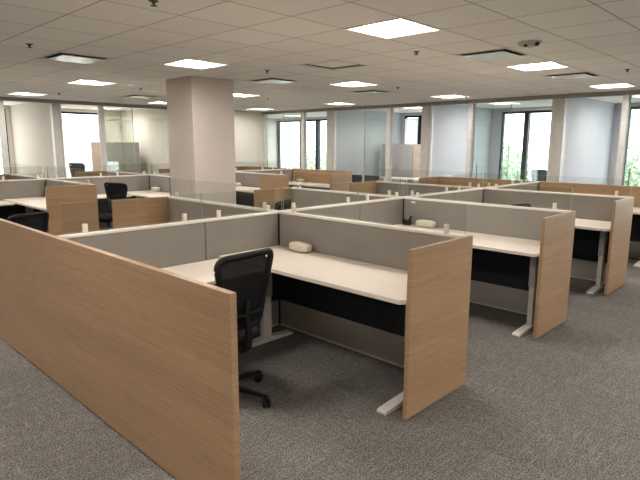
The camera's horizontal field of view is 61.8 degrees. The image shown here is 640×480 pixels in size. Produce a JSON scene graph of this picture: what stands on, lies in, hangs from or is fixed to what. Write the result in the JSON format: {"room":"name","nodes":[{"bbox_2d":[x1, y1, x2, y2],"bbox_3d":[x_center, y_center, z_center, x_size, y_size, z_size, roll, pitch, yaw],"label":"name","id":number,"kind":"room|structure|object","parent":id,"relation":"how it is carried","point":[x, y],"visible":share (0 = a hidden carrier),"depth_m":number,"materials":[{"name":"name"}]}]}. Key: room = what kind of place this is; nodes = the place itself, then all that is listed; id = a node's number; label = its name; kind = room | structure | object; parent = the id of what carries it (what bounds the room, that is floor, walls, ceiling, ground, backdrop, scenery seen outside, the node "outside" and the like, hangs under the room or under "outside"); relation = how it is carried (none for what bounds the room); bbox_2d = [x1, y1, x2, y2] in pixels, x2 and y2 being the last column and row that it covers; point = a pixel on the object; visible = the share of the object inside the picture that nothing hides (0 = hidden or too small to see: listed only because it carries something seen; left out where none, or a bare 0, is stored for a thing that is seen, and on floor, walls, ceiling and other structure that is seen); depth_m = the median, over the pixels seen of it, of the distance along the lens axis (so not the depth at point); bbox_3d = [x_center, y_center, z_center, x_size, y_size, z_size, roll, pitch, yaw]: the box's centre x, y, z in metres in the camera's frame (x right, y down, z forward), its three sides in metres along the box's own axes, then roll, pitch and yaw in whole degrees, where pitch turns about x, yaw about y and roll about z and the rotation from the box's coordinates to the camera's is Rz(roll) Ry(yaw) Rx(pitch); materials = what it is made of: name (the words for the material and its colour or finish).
{"room":"open-plan office","nodes":[
{"label":"open-plan office","id":0,"kind":"room"},
{"bbox_2d":[10,102,55,177],"bbox_3d":[-7.197,-2.102,13.534,2.869,2.643,0.120,10,14,43],"label":"wall partition","id":1,"kind":"structure","parent":0,"point":[30,122],"depth_m":13.34,"materials":[{"name":"beige paint"}]},
{"bbox_2d":[49,103,64,177],"bbox_3d":[-6.109,-1.903,12.500,0.120,2.503,0.160,10,14,43],"label":"trim","id":2,"kind":"structure","parent":1,"relation":"attached to","point":[54,107],"depth_m":12.38,"materials":[{"name":"paint"}]},
{"bbox_2d":[59,104,66,177],"bbox_3d":[-6.023,-1.916,12.569,0.065,2.503,0.040,10,14,43],"label":"trim","id":3,"kind":"structure","parent":1,"relation":"attached to","point":[59,104],"depth_m":12.48,"materials":[{"name":"paint"}]},
{"bbox_2d":[4,105,276,173],"bbox_3d":[-8.036,-2.565,14.814,0.200,3.095,18.000,10,14,43],"label":"wall","id":4,"kind":"structure","parent":0,"point":[113,129],"depth_m":16.32,"materials":[{"name":"beige paint"}]},
{"bbox_2d":[61,111,97,114],"bbox_3d":[-7.319,-2.626,15.512,0.100,2.135,2.200,10,14,43],"label":"window","id":5,"kind":"structure","parent":4,"relation":"in","point":[62,112],"depth_m":15.60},
{"bbox_2d":[62,115,98,176],"bbox_3d":[-7.273,-2.561,15.464,0.005,2.065,2.120,10,14,43],"label":"window","id":6,"kind":"structure","parent":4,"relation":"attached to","point":[79,131],"depth_m":15.64,"materials":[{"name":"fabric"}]},
{"bbox_2d":[121,109,169,173],"bbox_3d":[-5.055,-2.484,15.715,2.869,2.643,0.120,10,14,43],"label":"wall partition","id":7,"kind":"structure","parent":0,"point":[150,126],"depth_m":15.43,"materials":[{"name":"beige paint"}]},
{"bbox_2d":[166,76,235,204],"bbox_3d":[-1.877,-1.188,8.553,0.720,2.643,0.760,10,14,43],"label":"column","id":8,"kind":"structure","parent":0,"point":[200,110],"depth_m":8.21,"materials":[{"name":"paint"}]},
{"bbox_2d":[234,110,262,166],"bbox_3d":[-3.848,-2.684,16.859,2.989,2.643,3.050,10,14,43],"label":"wall","id":9,"kind":"structure","parent":0,"point":[248,125],"depth_m":16.35,"materials":[{"name":"beige paint"}]},
{"bbox_2d":[0,97,166,109],"bbox_3d":[-7.981,-2.843,10.375,0.120,0.078,11.839,10,14,43],"label":"trim","id":10,"kind":"structure","parent":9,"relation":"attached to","point":[1,98],"depth_m":12.65,"materials":[{"name":"metal"}]},
{"bbox_2d":[263,115,267,166],"bbox_3d":[-1.715,-2.661,16.835,0.105,2.503,0.105,10,14,43],"label":"trim","id":11,"kind":"structure","parent":9,"relation":"attached to","point":[265,128],"depth_m":16.73,"materials":[{"name":"paint"}]},
{"bbox_2d":[262,90,639,114],"bbox_3d":[4.543,-2.841,10.660,17.509,0.078,0.120,10,14,43],"label":"trim","id":12,"kind":"structure","parent":9,"relation":"attached to","point":[627,92],"depth_m":11.67,"materials":[{"name":"metal"}]},
{"bbox_2d":[472,102,511,179],"bbox_3d":[3.735,-1.724,11.728,0.834,2.485,0.052,10,14,43],"label":"door","id":13,"kind":"structure","parent":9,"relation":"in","point":[502,102],"depth_m":11.78,"materials":[{"name":"clear glass"}]},
{"bbox_2d":[622,95,635,185],"bbox_3d":[5.938,-1.339,9.631,0.844,2.485,0.052,10,14,43],"label":"door","id":14,"kind":"structure","parent":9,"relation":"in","point":[635,95],"depth_m":9.85,"materials":[{"name":"clear glass"}]},
{"bbox_2d":[0,257,639,479],"bbox_3d":[-0.532,0.329,7.950,20.700,0.120,18.000,10,14,43],"label":"floor","id":15,"kind":"structure","parent":0,"point":[563,403],"depth_m":3.33,"materials":[{"name":"carpet"}]},
{"bbox_2d":[4,197,46,212],"bbox_3d":[-4.274,-0.215,8.392,1.849,0.759,0.675,10,14,43],"label":"desk","id":16,"kind":"object","parent":15,"relation":"on","point":[39,203],"visible":0.27,"depth_m":8.41,"materials":[{"name":"white laminate"}]},
{"bbox_2d":[7,211,48,232],"bbox_3d":[-3.160,0.179,5.629,0.672,0.969,0.705,2,10,11],"label":"office chair","id":17,"kind":"object","parent":15,"relation":"on","point":[35,220],"visible":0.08,"depth_m":5.46,"materials":[{"name":"fabric"}]},
{"bbox_2d":[9,174,90,186],"bbox_3d":[-4.705,-0.532,9.285,3.766,1.070,0.060,10,14,43],"label":"wall","id":18,"kind":"structure","parent":15,"relation":"on","point":[49,182],"depth_m":8.96,"materials":[{"name":"grey fabric"}]},
{"bbox_2d":[45,184,98,235],"bbox_3d":[-3.565,-0.259,7.755,0.030,1.058,0.711,10,14,43],"label":"end panel","id":19,"kind":"object","parent":15,"relation":"on","point":[74,215],"visible":0.56,"depth_m":7.69,"materials":[{"name":"brown wood"}]},
{"bbox_2d":[0,174,149,232],"bbox_3d":[-4.716,-0.530,9.273,0.060,1.070,3.826,10,14,43],"label":"wall","id":20,"kind":"structure","parent":15,"relation":"on","point":[18,188],"depth_m":9.17,"materials":[{"name":"grey fabric"}]},
{"bbox_2d":[69,163,84,176],"bbox_3d":[-6.400,-1.391,13.780,0.674,1.161,0.703,2,10,8],"label":"office chair","id":21,"kind":"object","parent":15,"relation":"on","point":[79,167],"visible":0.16,"depth_m":13.97,"materials":[{"name":"fabric"}]},
{"bbox_2d":[75,171,105,176],"bbox_3d":[-4.953,-0.975,11.721,0.030,1.058,0.711,10,14,43],"label":"end panel","id":22,"kind":"object","parent":15,"relation":"on","point":[83,173],"visible":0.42,"depth_m":11.57,"materials":[{"name":"brown wood"}]},
{"bbox_2d":[98,182,127,229],"bbox_3d":[-3.558,-0.448,9.009,0.705,1.010,0.672,-1,10,-7],"label":"office chair","id":23,"kind":"object","parent":15,"relation":"on","point":[113,190],"visible":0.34,"depth_m":9.17,"materials":[{"name":"fabric"}]},
{"bbox_2d":[91,142,140,172],"bbox_3d":[-5.870,-1.963,15.462,0.976,1.700,0.980,10,14,43],"label":"storage cabinet","id":24,"kind":"object","parent":15,"relation":"on","point":[120,155],"visible":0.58,"depth_m":15.10,"materials":[{"name":"beige laminate"}]},
{"bbox_2d":[0,218,240,479],"bbox_3d":[-1.731,0.498,3.578,3.830,1.062,0.035,10,14,43],"label":"wood panel","id":25,"kind":"object","parent":15,"relation":"on","point":[151,351],"visible":1,"depth_m":2.84,"materials":[{"name":"brown wood"}]},
{"bbox_2d":[106,171,169,192],"bbox_3d":[-3.362,-0.771,10.652,3.766,1.070,0.060,10,14,43],"label":"wall","id":26,"kind":"structure","parent":15,"relation":"on","point":[161,181],"depth_m":10.35,"materials":[{"name":"grey fabric"}]},
{"bbox_2d":[111,196,168,228],"bbox_3d":[-1.966,0.057,6.028,0.030,1.058,0.711,10,14,43],"label":"end panel","id":27,"kind":"object","parent":15,"relation":"on","point":[155,210],"visible":0.42,"depth_m":5.91,"materials":[{"name":"brown wood"}]},
{"bbox_2d":[127,190,169,198],"bbox_3d":[-2.931,-0.454,9.759,1.849,0.759,0.675,10,14,43],"label":"desk","id":28,"kind":"object","parent":15,"relation":"on","point":[145,193],"visible":0.2,"depth_m":9.83,"materials":[{"name":"white laminate"}]},
{"bbox_2d":[160,258,218,284],"bbox_3d":[-1.041,0.625,3.839,0.594,0.742,1.182,10,14,43],"label":"desk","id":29,"kind":"object","parent":15,"relation":"on","point":[203,271],"visible":0.05,"depth_m":3.97,"materials":[{"name":"white laminate"}]},
{"bbox_2d":[214,248,273,407],"bbox_3d":[-0.628,0.540,3.503,0.732,1.030,0.700,10,14,43],"label":"office chair","id":30,"kind":"object","parent":15,"relation":"on","point":[247,274],"visible":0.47,"depth_m":3.26,"materials":[{"name":"black plastic"}]},
{"bbox_2d":[236,186,259,193],"bbox_3d":[-1.588,-0.694,11.126,1.849,0.759,0.675,10,14,43],"label":"desk","id":31,"kind":"object","parent":15,"relation":"on","point":[243,189],"visible":0.05,"depth_m":10.84,"materials":[{"name":"white laminate"}]},
{"bbox_2d":[235,171,286,206],"bbox_3d":[-1.331,-0.890,11.363,1.849,1.070,0.060,10,14,43],"label":"wall","id":32,"kind":"structure","parent":15,"relation":"on","point":[248,179],"depth_m":11.51,"materials":[{"name":"grey fabric"}]},
{"bbox_2d":[238,169,292,186],"bbox_3d":[-1.348,-1.130,12.702,0.060,1.070,1.863,10,14,43],"label":"wall","id":33,"kind":"structure","parent":15,"relation":"on","point":[271,171],"depth_m":12.86,"materials":[{"name":"grey fabric"}]},
{"bbox_2d":[254,187,291,209],"bbox_3d":[-0.623,-0.182,7.395,0.030,1.058,0.711,10,14,43],"label":"end panel","id":34,"kind":"object","parent":15,"relation":"on","point":[261,195],"visible":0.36,"depth_m":7.25,"materials":[{"name":"brown wood"}]},
{"bbox_2d":[260,175,288,188],"bbox_3d":[-0.879,-0.738,10.489,0.030,1.058,0.711,10,14,43],"label":"end panel","id":35,"kind":"object","parent":15,"relation":"on","point":[271,181],"visible":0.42,"depth_m":10.39,"materials":[{"name":"brown wood"}]},
{"bbox_2d":[277,210,280,323],"bbox_3d":[-0.376,0.261,4.958,0.063,1.070,0.063,10,14,43],"label":"post","id":36,"kind":"object","parent":15,"relation":"on","point":[279,288],"visible":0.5,"depth_m":4.96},
{"bbox_2d":[275,199,290,209],"bbox_3d":[-0.683,0.019,6.425,0.703,1.025,0.674,4,11,21],"label":"office chair","id":37,"kind":"object","parent":15,"relation":"on","point":[287,203],"visible":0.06,"depth_m":6.24,"materials":[{"name":"fabric"}]},
{"bbox_2d":[245,166,347,189],"bbox_3d":[-0.671,-1.250,13.392,3.766,1.070,0.078,10,14,43],"label":"wall","id":38,"kind":"structure","parent":15,"relation":"on","point":[320,176],"depth_m":12.87,"materials":[{"name":"brown wood"}]},
{"bbox_2d":[57,181,538,327],"bbox_3d":[0.956,0.024,6.314,0.060,1.070,7.688,10,14,43],"label":"wall","id":39,"kind":"structure","parent":15,"relation":"on","point":[164,245],"depth_m":4.43,"materials":[{"name":"grey fabric"}]},
{"bbox_2d":[60,193,201,232],"bbox_3d":[-1.319,-0.201,3.882,0.026,0.209,1.070,10,14,43],"label":"glass screen","id":40,"kind":"object","parent":39,"relation":"on","point":[184,216],"visible":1,"depth_m":3.64,"materials":[{"name":"clear glass"}]},
{"bbox_2d":[201,188,274,217],"bbox_3d":[-0.676,-0.315,4.537,0.026,0.209,0.761,10,14,43],"label":"glass screen","id":41,"kind":"object","parent":39,"relation":"on","point":[218,212],"visible":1,"depth_m":4.39,"materials":[{"name":"clear glass"}]},
{"bbox_2d":[281,182,357,208],"bbox_3d":[0.024,-0.440,5.249,0.026,0.209,1.070,10,14,43],"label":"glass screen","id":42,"kind":"object","parent":39,"relation":"on","point":[347,198],"visible":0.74,"depth_m":5.37,"materials":[{"name":"clear glass"}]},
{"bbox_2d":[289,181,329,188],"bbox_3d":[-0.246,-0.933,12.492,1.849,0.759,0.675,10,14,43],"label":"desk","id":43,"kind":"object","parent":15,"relation":"on","point":[291,183],"visible":0.25,"depth_m":12.24,"materials":[{"name":"white laminate"}]},
{"bbox_2d":[219,245,407,415],"bbox_3d":[0.056,0.578,4.065,1.849,0.759,0.675,10,14,43],"label":"desk","id":44,"kind":"object","parent":15,"relation":"on","point":[388,284],"visible":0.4,"depth_m":3.87,"materials":[{"name":"white laminate"}]},
{"bbox_2d":[289,241,311,252],"bbox_3d":[-0.167,0.058,4.577,0.236,0.080,0.100,10,14,43],"label":"module","id":45,"kind":"object","parent":44,"relation":"on","point":[298,246],"visible":1,"depth_m":4.52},
{"bbox_2d":[168,196,467,367],"bbox_3d":[-0.376,0.261,4.958,3.766,1.070,0.060,10,14,43],"label":"wall","id":46,"kind":"structure","parent":15,"relation":"on","point":[375,328],"depth_m":4.39,"materials":[{"name":"grey fabric"}]},
{"bbox_2d":[283,188,466,233],"bbox_3d":[0.323,-0.248,4.184,1.815,0.209,0.026,10,14,43],"label":"glass screen","id":47,"kind":"object","parent":46,"relation":"on","point":[446,226],"visible":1,"depth_m":3.90,"materials":[{"name":"clear glass"}]},
{"bbox_2d":[330,171,351,191],"bbox_3d":[0.464,-0.977,11.856,0.030,1.058,0.711,10,14,43],"label":"end panel","id":48,"kind":"object","parent":15,"relation":"on","point":[342,179],"visible":0.42,"depth_m":11.77,"materials":[{"name":"brown wood"}]},
{"bbox_2d":[349,181,376,193],"bbox_3d":[0.720,-0.422,8.762,0.030,1.058,0.711,10,14,43],"label":"end panel","id":49,"kind":"object","parent":15,"relation":"on","point":[370,187],"visible":0.28,"depth_m":8.68,"materials":[{"name":"brown wood"}]},
{"bbox_2d":[364,175,379,181],"bbox_3d":[1.556,-1.351,14.660,0.500,0.840,0.500,10,14,43],"label":"chair","id":50,"kind":"object","parent":15,"relation":"on","point":[369,178],"visible":0.2,"depth_m":14.43,"materials":[{"name":"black fabric"}]},
{"bbox_2d":[380,176,418,182],"bbox_3d":[2.307,-1.356,14.973,1.750,0.745,0.750,10,14,43],"label":"office desk","id":51,"kind":"object","parent":15,"relation":"on","point":[393,179],"visible":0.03,"depth_m":14.78,"materials":[{"name":"white laminate"}]},
{"bbox_2d":[381,144,420,177],"bbox_3d":[2.426,-1.980,15.810,1.120,1.680,0.626,10,14,43],"label":"storage cabinet","id":52,"kind":"object","parent":15,"relation":"on","point":[404,156],"visible":0.53,"depth_m":15.38,"materials":[{"name":"grey laminate"}]},
{"bbox_2d":[419,176,439,184],"bbox_3d":[2.062,-0.661,10.129,0.030,1.058,0.711,10,14,43],"label":"end panel","id":53,"kind":"object","parent":15,"relation":"on","point":[425,180],"visible":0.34,"depth_m":10.02,"materials":[{"name":"brown wood"}]},
{"bbox_2d":[291,187,569,314],"bbox_3d":[0.967,0.022,6.325,3.766,1.070,0.060,10,14,43],"label":"wall","id":54,"kind":"structure","parent":15,"relation":"on","point":[500,280],"depth_m":5.56,"materials":[{"name":"grey fabric"}]},
{"bbox_2d":[403,235,472,419],"bbox_3d":[0.765,0.534,3.429,0.030,1.058,0.711,10,14,43],"label":"end panel","id":55,"kind":"object","parent":15,"relation":"on","point":[438,274],"visible":1,"depth_m":3.37,"materials":[{"name":"brown wood"}]},
{"bbox_2d":[395,216,539,336],"bbox_3d":[1.399,0.285,5.423,1.849,0.867,0.675,10,14,43],"label":"desk","id":56,"kind":"object","parent":15,"relation":"on","point":[511,245],"depth_m":4.88,"materials":[{"name":"white laminate"}]},
{"bbox_2d":[416,220,435,227],"bbox_3d":[1.175,-0.181,5.944,0.236,0.080,0.100,10,14,43],"label":"module","id":57,"kind":"object","parent":56,"relation":"on","point":[421,223],"visible":1,"depth_m":5.89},
{"bbox_2d":[377,181,628,281],"bbox_3d":[2.310,-0.217,7.692,3.766,1.070,0.060,10,14,43],"label":"wall","id":58,"kind":"structure","parent":15,"relation":"on","point":[584,264],"depth_m":6.80,"materials":[{"name":"grey fabric"}]},
{"bbox_2d":[531,169,546,181],"bbox_3d":[4.964,-0.977,11.820,0.674,1.131,0.703,-2,11,-15],"label":"office chair","id":59,"kind":"object","parent":15,"relation":"on","point":[541,176],"visible":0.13,"depth_m":12.02,"materials":[{"name":"fabric"}]},
{"bbox_2d":[439,176,639,257],"bbox_3d":[3.659,-0.458,9.066,3.766,1.070,0.078,10,14,43],"label":"wall","id":60,"kind":"structure","parent":15,"relation":"on","point":[580,188],"depth_m":8.43,"materials":[{"name":"brown wood"}]},
{"bbox_2d":[533,211,575,338],"bbox_3d":[2.108,0.294,4.796,0.030,1.058,0.711,10,14,43],"label":"end panel","id":61,"kind":"object","parent":15,"relation":"on","point":[557,231],"visible":1,"depth_m":4.73,"materials":[{"name":"brown wood"}]},
{"bbox_2d":[575,218,610,293],"bbox_3d":[2.741,0.099,6.799,1.849,0.759,0.675,10,14,43],"label":"desk","id":62,"kind":"object","parent":15,"relation":"on","point":[603,227],"visible":0.46,"depth_m":6.22,"materials":[{"name":"white laminate"}]},
{"bbox_2d":[604,197,633,294],"bbox_3d":[3.450,0.055,6.163,0.030,1.058,0.711,10,14,43],"label":"end panel","id":63,"kind":"object","parent":15,"relation":"on","point":[622,211],"visible":1,"depth_m":6.09,"materials":[{"name":"brown wood"}]},
{"bbox_2d":[632,207,639,266],"bbox_3d":[4.084,-0.140,8.166,1.849,0.759,0.675,10,14,43],"label":"desk","id":64,"kind":"object","parent":15,"relation":"on","point":[636,210],"visible":0.09,"depth_m":7.57,"materials":[{"name":"white laminate"}]},
{"bbox_3d":[4.532,-0.308,11.114,17.509,0.060,0.060,10,14,43],"label":"trim","id":65,"kind":"structure","parent":15,"relation":"on","visible":0},
{"bbox_2d":[301,112,306,168],"bbox_3d":[-0.474,-2.445,15.653,0.130,2.503,0.105,10,14,43],"label":"trim","id":66,"kind":"structure","parent":65,"relation":"on","point":[303,114],"depth_m":15.53,"materials":[{"name":"paint"}]},
{"bbox_2d":[385,108,392,181],"bbox_3d":[1.740,-2.058,13.547,0.130,2.503,0.105,10,14,43],"label":"trim","id":67,"kind":"structure","parent":65,"relation":"on","point":[389,116],"depth_m":13.44,"materials":[{"name":"paint"}]},
{"bbox_2d":[465,103,474,177],"bbox_3d":[3.349,-1.777,12.014,0.110,2.503,0.105,10,14,43],"label":"trim","id":68,"kind":"structure","parent":65,"relation":"on","point":[471,109],"depth_m":11.90,"materials":[{"name":"paint"}]},
{"bbox_2d":[614,95,630,184],"bbox_3d":[5.559,-1.391,9.911,0.100,2.503,0.105,10,14,43],"label":"trim","id":69,"kind":"structure","parent":65,"relation":"on","point":[626,98],"depth_m":9.79,"materials":[{"name":"paint"}]},
{"bbox_3d":[-7.992,-0.309,10.828,0.060,0.060,11.839,10,14,43],"label":"trim","id":70,"kind":"structure","parent":15,"relation":"on","visible":0},
{"bbox_2d":[0,100,9,173],"bbox_3d":[-6.889,-1.766,11.716,0.105,2.503,0.110,10,14,43],"label":"trim","id":71,"kind":"structure","parent":70,"relation":"on","point":[3,136],"depth_m":11.61,"materials":[{"name":"paint"}]},
{"bbox_2d":[97,106,107,170],"bbox_3d":[-5.363,-2.038,13.270,0.105,2.503,0.120,10,14,43],"label":"trim","id":72,"kind":"structure","parent":70,"relation":"on","point":[100,109],"depth_m":13.15,"materials":[{"name":"paint"}]},
{"bbox_2d":[0,0,639,118],"bbox_3d":[-0.521,-2.342,7.471,20.700,0.018,18.000,10,14,43],"label":"ceiling","id":73,"kind":"structure","parent":0,"point":[600,37],"depth_m":5.53,"materials":[{"name":"tile"}]},
{"bbox_2d":[8,92,47,95],"bbox_3d":[-5.945,-3.008,10.846,0.606,0.106,0.606,10,14,43],"label":"ceiling light","id":74,"kind":"object","parent":73,"relation":"attached to","point":[13,93],"visible":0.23,"depth_m":11.02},
{"bbox_2d":[39,52,112,63],"bbox_3d":[-2.848,-2.191,6.224,0.606,0.180,0.606,10,14,43],"label":"ceiling vent","id":75,"kind":"object","parent":73,"relation":"in","point":[58,56],"visible":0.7,"depth_m":6.23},
{"bbox_2d":[65,80,115,85],"bbox_3d":[-3.753,-2.625,8.760,0.606,0.106,0.606,10,14,43],"label":"ceiling light","id":76,"kind":"object","parent":73,"relation":"attached to","point":[86,82],"visible":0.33,"depth_m":8.91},
{"bbox_2d":[120,95,158,98],"bbox_3d":[-3.796,-3.104,11.303,0.606,0.180,0.606,10,14,43],"label":"ceiling vent","id":77,"kind":"object","parent":73,"relation":"in","point":[127,96],"visible":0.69,"depth_m":11.32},
{"bbox_2d":[161,59,228,68],"bbox_3d":[-1.561,-2.243,6.674,0.606,0.106,0.606,10,14,43],"label":"ceiling light","id":78,"kind":"object","parent":73,"relation":"attached to","point":[188,63],"visible":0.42,"depth_m":6.81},
{"bbox_2d":[177,60,204,63],"bbox_3d":[-1.561,-2.248,6.673,0.486,0.055,0.486,10,14,43],"label":"diffuser","id":79,"kind":"object","parent":78,"relation":"attached to","point":[185,61],"depth_m":6.72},
{"bbox_2d":[247,77,298,83],"bbox_3d":[-0.727,-2.568,8.383,0.606,0.180,0.606,10,14,43],"label":"ceiling vent","id":80,"kind":"object","parent":73,"relation":"in","point":[271,80],"visible":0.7,"depth_m":8.44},
{"bbox_2d":[301,60,366,69],"bbox_3d":[0.164,-2.242,6.703,0.606,0.103,0.606,10,14,43],"label":"ceiling vent","id":81,"kind":"object","parent":73,"relation":"in","point":[331,64],"visible":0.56,"depth_m":6.73,"materials":[{"name":"metal"}]},
{"bbox_2d":[328,81,379,86],"bbox_3d":[0.559,-2.620,8.833,0.606,0.106,0.606,10,14,43],"label":"ceiling light","id":82,"kind":"object","parent":73,"relation":"attached to","point":[355,83],"visible":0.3,"depth_m":9.00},
{"bbox_2d":[352,90,391,94],"bbox_3d":[0.970,-2.871,10.110,0.606,0.180,0.606,10,14,43],"label":"ceiling vent","id":83,"kind":"object","parent":73,"relation":"in","point":[369,92],"visible":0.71,"depth_m":10.14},
{"bbox_2d":[344,17,442,38],"bbox_3d":[0.630,-1.860,4.588,0.606,0.106,0.606,10,14,43],"label":"ceiling light","id":84,"kind":"object","parent":73,"relation":"attached to","point":[397,27],"visible":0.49,"depth_m":4.70,"materials":[{"name":"plastic"}]},
{"bbox_2d":[362,19,418,30],"bbox_3d":[0.630,-1.865,4.587,0.486,0.055,0.486,10,14,43],"label":"diffuser","id":85,"kind":"object","parent":84,"relation":"attached to","point":[396,25],"depth_m":4.66,"materials":[{"name":"plastic"}]},
{"bbox_2d":[430,95,470,97],"bbox_3d":[2.680,-2.998,10.992,0.606,0.106,0.606,10,14,43],"label":"ceiling light","id":86,"kind":"object","parent":73,"relation":"attached to","point":[442,96],"visible":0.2,"depth_m":11.19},
{"bbox_2d":[454,48,530,60],"bbox_3d":[1.903,-2.109,5.880,0.606,0.180,0.606,10,14,43],"label":"ceiling vent","id":87,"kind":"object","parent":73,"relation":"in","point":[504,53],"visible":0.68,"depth_m":5.89,"materials":[{"name":"metal"}]},
{"bbox_2d":[518,40,541,47],"bbox_3d":[2.021,-1.881,5.154,0.220,0.052,0.220,5,11,26],"label":"ceiling sensor","id":88,"kind":"object","parent":73,"relation":"attached to","point":[526,43],"visible":1,"depth_m":5.08,"materials":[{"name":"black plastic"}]},
{"bbox_2d":[504,61,570,71],"bbox_3d":[2.751,-2.238,6.747,0.606,0.106,0.606,10,14,43],"label":"ceiling light","id":89,"kind":"object","parent":73,"relation":"attached to","point":[543,65],"visible":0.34,"depth_m":6.89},
{"bbox_2d":[520,62,554,66],"bbox_3d":[2.751,-2.243,6.746,0.486,0.055,0.486,10,14,43],"label":"diffuser","id":90,"kind":"object","parent":89,"relation":"attached to","point":[550,64],"depth_m":6.89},
{"bbox_2d":[543,72,601,79],"bbox_3d":[3.600,-2.411,7.607,0.606,0.180,0.606,10,14,43],"label":"ceiling vent","id":91,"kind":"object","parent":73,"relation":"in","point":[576,75],"visible":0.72,"depth_m":7.66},
{"bbox_2d":[589,83,635,88],"bbox_3d":[4.872,-2.615,8.906,0.606,0.106,0.606,10,14,43],"label":"ceiling light","id":92,"kind":"object","parent":73,"relation":"attached to","point":[619,85],"visible":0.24,"depth_m":9.08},
{"bbox_2d":[336,110,400,181],"bbox_3d":[1.438,-2.516,16.047,0.120,2.643,3.089,10,14,43],"label":"wall","id":93,"kind":"structure","parent":0,"point":[350,124],"depth_m":15.68,"materials":[{"name":"white paint"}]},
{"bbox_2d":[326,111,332,169],"bbox_3d":[0.301,-2.307,14.906,0.220,2.503,0.120,10,14,43],"label":"trim","id":94,"kind":"structure","parent":93,"relation":"attached to","point":[329,150],"depth_m":14.78,"materials":[{"name":"paint"}]},
{"bbox_2d":[333,111,335,170],"bbox_3d":[0.400,-2.287,14.794,0.060,2.503,0.065,10,14,43],"label":"trim","id":95,"kind":"structure","parent":93,"relation":"attached to","point":[334,112],"depth_m":14.69,"materials":[{"name":"paint"}]},
{"bbox_2d":[277,102,639,184],"bbox_3d":[5.730,-2.393,14.177,20.900,3.095,0.200,10,14,43],"label":"wall","id":96,"kind":"structure","parent":0,"point":[497,113],"depth_m":14.72,"materials":[{"name":"white paint"}]},
{"bbox_2d":[277,119,326,169],"bbox_3d":[0.402,-3.257,19.217,5.670,2.135,0.140,10,14,43],"label":"window","id":97,"kind":"structure","parent":96,"relation":"in","point":[318,121],"depth_m":19.71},
{"bbox_2d":[404,115,421,143],"bbox_3d":[3.607,-2.697,16.167,2.550,2.135,0.140,10,14,43],"label":"window","id":98,"kind":"structure","parent":96,"relation":"in","point":[419,117],"depth_m":16.50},
{"bbox_2d":[404,118,417,143],"bbox_3d":[2.837,-2.759,16.808,0.490,2.065,0.005,10,14,43],"label":"window blind","id":99,"kind":"object","parent":98,"relation":"attached to","point":[411,125],"visible":0.36,"depth_m":16.69,"materials":[{"name":"fabric"}]},
{"bbox_2d":[498,110,551,180],"bbox_3d":[5.910,-2.295,13.975,2.500,2.135,0.140,10,14,43],"label":"window","id":100,"kind":"structure","parent":96,"relation":"in","point":[527,117],"depth_m":14.34,"materials":[{"name":"metal"}]},
{"bbox_2d":[622,106,639,184],"bbox_3d":[8.163,-1.901,11.830,2.570,2.135,0.140,10,14,43],"label":"window","id":101,"kind":"structure","parent":96,"relation":"in","point":[638,107],"depth_m":12.61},
{"bbox_2d":[431,105,492,178],"bbox_3d":[3.651,-2.130,13.941,0.120,2.643,3.089,10,14,43],"label":"wall","id":102,"kind":"structure","parent":0,"point":[450,124],"depth_m":13.63,"materials":[{"name":"white paint"}]},
{"bbox_2d":[419,106,429,177],"bbox_3d":[2.518,-1.920,12.796,0.210,2.503,0.120,10,14,43],"label":"trim","id":103,"kind":"structure","parent":102,"relation":"attached to","point":[425,124],"depth_m":12.67,"materials":[{"name":"paint"}]},
{"bbox_2d":[428,105,433,176],"bbox_3d":[2.613,-1.901,12.688,0.060,2.503,0.065,10,14,43],"label":"trim","id":104,"kind":"structure","parent":102,"relation":"attached to","point":[432,106],"depth_m":12.59,"materials":[{"name":"paint"}]},
{"bbox_2d":[561,98,614,184],"bbox_3d":[5.864,-1.743,11.834,0.120,2.643,3.089,10,14,43],"label":"wall","id":105,"kind":"structure","parent":0,"point":[589,122],"depth_m":11.63,"materials":[{"name":"white paint"}]},
{"bbox_2d":[546,99,555,181],"bbox_3d":[4.625,-1.549,10.773,0.060,2.503,0.065,10,14,43],"label":"trim","id":106,"kind":"structure","parent":105,"relation":"attached to","point":[553,100],"depth_m":10.67,"materials":[{"name":"paint"}]},
{"bbox_2d":[549,98,567,181],"bbox_3d":[4.731,-1.534,10.689,0.190,2.503,0.120,10,14,43],"label":"trim","id":107,"kind":"structure","parent":105,"relation":"attached to","point":[561,105],"depth_m":10.56,"materials":[{"name":"paint"}]},
{"label":"outside","id":108,"kind":"structure","parent":0,"visible":0},
{"bbox_3d":[27.632,-5.106,84.574,210.000,0.200,127.000,10,14,43],"label":"ground","id":109,"kind":"structure","parent":108,"visible":0},
{"bbox_2d":[282,148,325,169],"bbox_3d":[0.094,-3.327,46.986,6.792,9.334,4.787,-9,13,-41],"label":"tree","id":110,"kind":"object","parent":109,"relation":"on","point":[310,159],"visible":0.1,"depth_m":44.85,"materials":[{"name":"green plant"}]},
{"bbox_2d":[502,142,534,180],"bbox_3d":[9.784,-1.198,33.735,7.199,9.894,5.075,-2,10,-12],"label":"tree","id":111,"kind":"object","parent":109,"relation":"on","point":[510,150],"visible":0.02,"depth_m":32.87,"materials":[{"name":"green plant"}]},
{"bbox_2d":[503,142,537,178],"bbox_3d":[17.989,-4.651,52.807,5.252,10.036,6.988,-2,10,-10],"label":"tree","id":112,"kind":"object","parent":109,"relation":"on","point":[514,148],"visible":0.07,"depth_m":51.71,"materials":[{"name":"green plant"}]},
{"bbox_2d":[502,156,538,180],"bbox_3d":[13.939,-2.080,40.891,5.683,9.141,4.486,0,10,-3],"label":"tree","id":113,"kind":"object","parent":109,"relation":"on","point":[503,166],"visible":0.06,"depth_m":39.36,"materials":[{"name":"green plant"}]},
{"bbox_2d":[624,137,639,185],"bbox_3d":[17.153,-0.593,29.432,7.297,10.282,5.257,-8,13,-38],"label":"tree","id":114,"kind":"object","parent":109,"relation":"on","point":[634,178],"visible":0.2,"depth_m":28.29,"materials":[{"name":"green plant"}]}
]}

